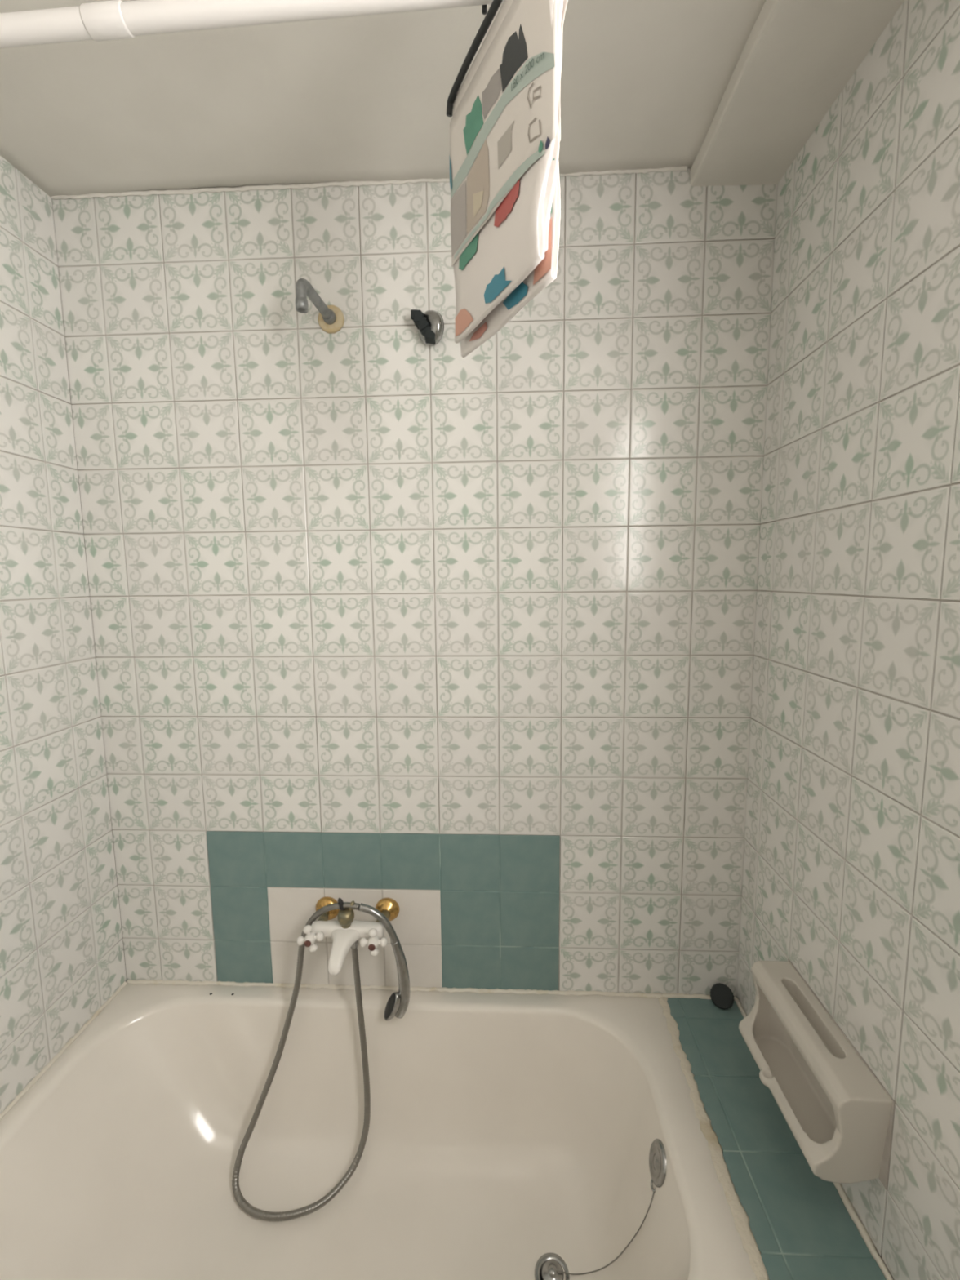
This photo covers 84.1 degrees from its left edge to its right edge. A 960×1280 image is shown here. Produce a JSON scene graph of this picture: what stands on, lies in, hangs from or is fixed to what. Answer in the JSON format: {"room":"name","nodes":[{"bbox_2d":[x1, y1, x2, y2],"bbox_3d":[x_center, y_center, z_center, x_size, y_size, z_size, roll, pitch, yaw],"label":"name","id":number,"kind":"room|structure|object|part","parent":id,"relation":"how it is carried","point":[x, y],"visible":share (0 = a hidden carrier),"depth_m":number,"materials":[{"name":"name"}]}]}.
{"room":"bathroom","nodes":[
{"label":"bathroom","id":0,"kind":"room"},
{"bbox_2d":[0,155,126,1113],"bbox_3d":[-1.055,0.330,0.174,0.103,2.600,2.353,0,7,3],"label":"wall","id":1,"kind":"structure","parent":0,"point":[62,958],"depth_m":1.17,"materials":[{"name":"tile"}]},
{"bbox_2d":[0,0,504,48],"bbox_3d":[-0.189,-0.813,0.677,1.589,0.095,0.056,0,7,3],"label":"curtain rod","id":2,"kind":"object","parent":1,"relation":"attached to","point":[113,20],"visible":1,"depth_m":0.68,"materials":[{"name":"white plastic"}]},
{"bbox_2d":[446,0,568,357],"bbox_3d":[0.022,-0.633,0.700,0.041,0.424,0.299,-4,7,-24],"label":"shower curtain","id":3,"kind":"object","parent":2,"relation":"hanging from","point":[505,122],"visible":1,"depth_m":0.66,"materials":[{"name":"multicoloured fabric"}]},
{"bbox_2d":[448,154,452,190],"bbox_3d":[-0.044,-0.705,0.800,0.001,0.054,0.009,-4,7,-24],"label":"print","id":4,"kind":"object","parent":3,"relation":"on","point":[450,155],"depth_m":0.80,"materials":[{"name":"teal"}]},
{"bbox_2d":[458,232,478,270],"bbox_3d":[-0.013,-0.560,0.762,0.002,0.032,0.083,-4,8,-28],"label":"print","id":5,"kind":"object","parent":3,"relation":"attached to","point":[468,242],"depth_m":0.77,"materials":[{"name":"green"}]},
{"bbox_2d":[462,94,483,155],"bbox_3d":[-0.010,-0.708,0.731,0.001,0.052,0.063,-4,8,-27],"label":"print","id":6,"kind":"object","parent":3,"relation":"on","point":[473,114],"depth_m":0.73,"materials":[{"name":"green"}]},
{"bbox_2d":[466,140,488,234],"bbox_3d":[-0.004,-0.621,0.731,0.001,0.087,0.069,-4,8,-27],"label":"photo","id":7,"kind":"object","parent":3,"relation":"on","point":[477,162],"depth_m":0.73,"materials":[{"name":"beige"}]},
{"bbox_2d":[482,67,501,119],"bbox_3d":[0.015,-0.703,0.684,0.001,0.038,0.051,-4,8,-27],"label":"print","id":8,"kind":"object","parent":3,"relation":"on","point":[491,83],"depth_m":0.68,"materials":[{"name":"grey"}]},
{"bbox_2d":[493,178,519,226],"bbox_3d":[0.032,-0.550,0.671,0.003,0.037,0.069,-4,7,-25],"label":"print","id":9,"kind":"object","parent":3,"relation":"attached to","point":[507,195],"depth_m":0.67,"materials":[{"name":"red"}]},
{"bbox_2d":[499,24,528,92],"bbox_3d":[0.040,-0.697,0.635,0.001,0.054,0.066,-4,8,-27],"label":"print","id":10,"kind":"object","parent":3,"relation":"on","point":[513,46],"depth_m":0.63,"materials":[{"name":"grey"}]},
{"bbox_2d":[51,168,777,997],"bbox_3d":[-0.152,0.182,1.349,1.791,2.600,0.103,0,7,3],"label":"wall","id":11,"kind":"structure","parent":0,"point":[379,611],"depth_m":1.26,"materials":[{"name":"tile"}]},
{"bbox_2d":[295,278,344,333],"bbox_3d":[-0.339,-0.709,1.130,0.062,0.068,0.140,0,7,3],"label":"pipe","id":12,"kind":"object","parent":11,"relation":"attached to","point":[331,318],"visible":1,"depth_m":1.14,"materials":[{"name":"silver metal"}]},
{"bbox_2d":[296,896,399,975],"bbox_3d":[-0.321,0.680,1.267,0.222,0.124,0.192,0,7,3],"label":"mixer tap","id":13,"kind":"object","parent":11,"relation":"attached to","point":[345,932],"visible":0.94,"depth_m":1.26,"materials":[{"name":"white metal"}]},
{"bbox_3d":[-0.419,0.711,1.258,0.026,0.020,0.021,0,7,3],"label":"handle arm","id":14,"kind":"part","parent":13,"relation":"part of","materials":[{"name":"white ceramic"}]},
{"bbox_3d":[-0.406,0.686,1.254,0.020,0.026,0.021,0,7,3],"label":"handle arm","id":15,"kind":"part","parent":13,"relation":"part of","materials":[{"name":"white ceramic"}]},
{"bbox_3d":[-0.400,0.704,1.265,0.031,0.031,0.051,0,7,3],"label":"cross handle","id":16,"kind":"part","parent":13,"relation":"part of","materials":[{"name":"white metal"}]},
{"bbox_3d":[-0.394,0.724,1.258,0.020,0.026,0.021,0,7,3],"label":"handle arm","id":17,"kind":"part","parent":13,"relation":"part of","materials":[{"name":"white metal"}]},
{"bbox_3d":[-0.381,0.699,1.255,0.026,0.020,0.021,0,7,3],"label":"handle arm","id":18,"kind":"part","parent":13,"relation":"part of","materials":[{"name":"white ceramic"}]},
{"bbox_2d":[231,902,409,1221],"bbox_3d":[-0.368,0.945,1.223,0.391,0.614,0.225,0,7,3],"label":"shower","id":19,"kind":"object","parent":13,"relation":"hanging from","point":[397,1006],"visible":0.97,"depth_m":1.27,"materials":[{"name":"silver metal"}]},
{"bbox_3d":[-0.216,0.882,1.281,0.033,0.062,0.028,0,7,3],"label":"spray plate","id":20,"kind":"part","parent":19,"relation":"part of","materials":[{"name":"black plastic"}]},
{"bbox_3d":[-0.192,0.817,1.284,0.043,0.195,0.033,0,7,3],"label":"handle","id":21,"kind":"part","parent":19,"relation":"part of","materials":[{"name":"silver metal"}]},
{"bbox_3d":[-0.321,0.713,1.229,0.092,0.050,0.110,0,7,3],"label":"spout","id":22,"kind":"part","parent":13,"relation":"part of","materials":[{"name":"white metal"}]},
{"bbox_3d":[-0.270,0.712,1.251,0.025,0.020,0.021,0,7,3],"label":"handle arm","id":23,"kind":"part","parent":13,"relation":"part of","materials":[{"name":"white ceramic"}]},
{"bbox_3d":[-0.252,0.690,1.248,0.020,0.025,0.021,0,7,3],"label":"handle arm","id":24,"kind":"part","parent":13,"relation":"part of","materials":[{"name":"white ceramic"}]},
{"bbox_3d":[-0.249,0.709,1.258,0.031,0.031,0.051,0,7,3],"label":"cross handle","id":25,"kind":"part","parent":13,"relation":"part of","materials":[{"name":"white ceramic"}]},
{"bbox_3d":[-0.248,0.731,1.252,0.020,0.025,0.021,0,7,3],"label":"handle arm","id":26,"kind":"part","parent":13,"relation":"part of","materials":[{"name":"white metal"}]},
{"bbox_3d":[-0.230,0.709,1.249,0.025,0.020,0.021,0,7,3],"label":"handle arm","id":27,"kind":"part","parent":13,"relation":"part of","materials":[{"name":"white metal"}]},
{"bbox_2d":[410,309,444,346],"bbox_3d":[-0.117,-0.686,1.162,0.068,0.070,0.052,5,9,38],"label":"bracket","id":28,"kind":"object","parent":11,"relation":"attached to","point":[429,324],"visible":1,"depth_m":1.15,"materials":[{"name":"silver metal"}]},
{"bbox_2d":[0,0,904,197],"bbox_3d":[-0.221,-0.885,-0.011,1.633,0.129,2.390,0,7,3],"label":"ceiling","id":29,"kind":"structure","parent":0,"point":[644,83],"depth_m":0.94,"materials":[{"name":"paint"}]},
{"bbox_2d":[51,165,688,199],"bbox_3d":[-0.261,-0.994,1.161,1.400,0.008,0.014,0,7,3],"label":"sealant","id":30,"kind":"structure","parent":29,"relation":"attached to","point":[682,168],"depth_m":1.16,"materials":[{"name":"paint"}]},
{"bbox_2d":[737,0,959,1279],"bbox_3d":[0.636,0.322,0.093,0.104,2.600,2.353,0,7,3],"label":"wall","id":31,"kind":"structure","parent":0,"point":[851,867],"depth_m":0.83,"materials":[{"name":"tile"}]},
{"bbox_2d":[738,960,892,1183],"bbox_3d":[0.575,0.758,0.958,0.115,0.165,0.295,0,7,3],"label":"soap dish","id":32,"kind":"object","parent":31,"relation":"attached to","point":[837,1113],"visible":1,"depth_m":0.92,"materials":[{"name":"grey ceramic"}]},
{"bbox_3d":[-0.196,1.592,0.281,1.791,0.150,2.550,0,7,3],"label":"floor","id":33,"kind":"structure","parent":0,"visible":0},
{"bbox_2d":[0,983,757,1279],"bbox_3d":[-0.254,1.174,1.065,1.401,0.459,0.698,0,7,3],"label":"bathtub","id":34,"kind":"object","parent":33,"relation":"on","point":[509,1134],"visible":0.99,"depth_m":1.21,"materials":[{"name":"ceramic"}]},
{"bbox_2d":[0,981,127,1119],"bbox_3d":[-0.956,0.947,1.072,0.015,0.007,0.680,0,7,3],"label":"sealant","id":35,"kind":"structure","parent":34,"relation":"attached to","point":[29,1085],"depth_m":1.19,"materials":[{"name":"white plastic"}]},
{"bbox_2d":[126,979,662,998],"bbox_3d":[-0.239,0.903,1.384,1.400,0.006,0.022,0,7,3],"label":"sealant","id":36,"kind":"structure","parent":34,"relation":"attached to","point":[329,986],"depth_m":1.38,"materials":[{"name":"white plastic"}]},
{"bbox_2d":[541,1191,653,1279],"bbox_3d":[0.227,1.155,1.040,0.210,0.242,0.044,0,7,9],"label":"plug","id":37,"kind":"object","parent":34,"relation":"in","point":[552,1269],"visible":1,"depth_m":1.06,"materials":[{"name":"silver metal"}]},
{"bbox_2d":[657,995,768,1279],"bbox_3d":[0.438,0.943,1.000,0.035,0.003,0.704,0,7,4],"label":"sealant","id":38,"kind":"structure","parent":34,"relation":"attached to","point":[741,1220],"depth_m":0.97,"materials":[{"name":"white plastic"}]},
{"bbox_2d":[666,997,886,1279],"bbox_3d":[0.540,1.182,1.013,0.187,0.478,0.737,0,7,3],"label":"ledge","id":39,"kind":"object","parent":33,"relation":"on","point":[801,1225],"visible":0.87,"depth_m":0.96,"materials":[{"name":"blue tile"}]},
{"bbox_2d":[662,993,711,999],"bbox_3d":[0.550,0.899,1.344,0.176,0.008,0.015,0,7,3],"label":"sealant","id":40,"kind":"structure","parent":39,"relation":"on","point":[670,995],"depth_m":1.34,"materials":[{"name":"white plastic"}]},
{"bbox_2d":[710,982,733,1009],"bbox_3d":[0.599,0.882,1.317,0.051,0.046,0.047,0,7,3],"label":"cap","id":41,"kind":"object","parent":39,"relation":"on","point":[722,996],"visible":1,"depth_m":1.31,"materials":[{"name":"black plastic"}]},
{"bbox_2d":[733,996,893,1279],"bbox_3d":[0.627,0.940,0.987,0.015,0.008,0.712,0,7,3],"label":"sealant","id":42,"kind":"structure","parent":39,"relation":"on","point":[852,1213],"depth_m":0.87,"materials":[{"name":"white plastic"}]}
]}

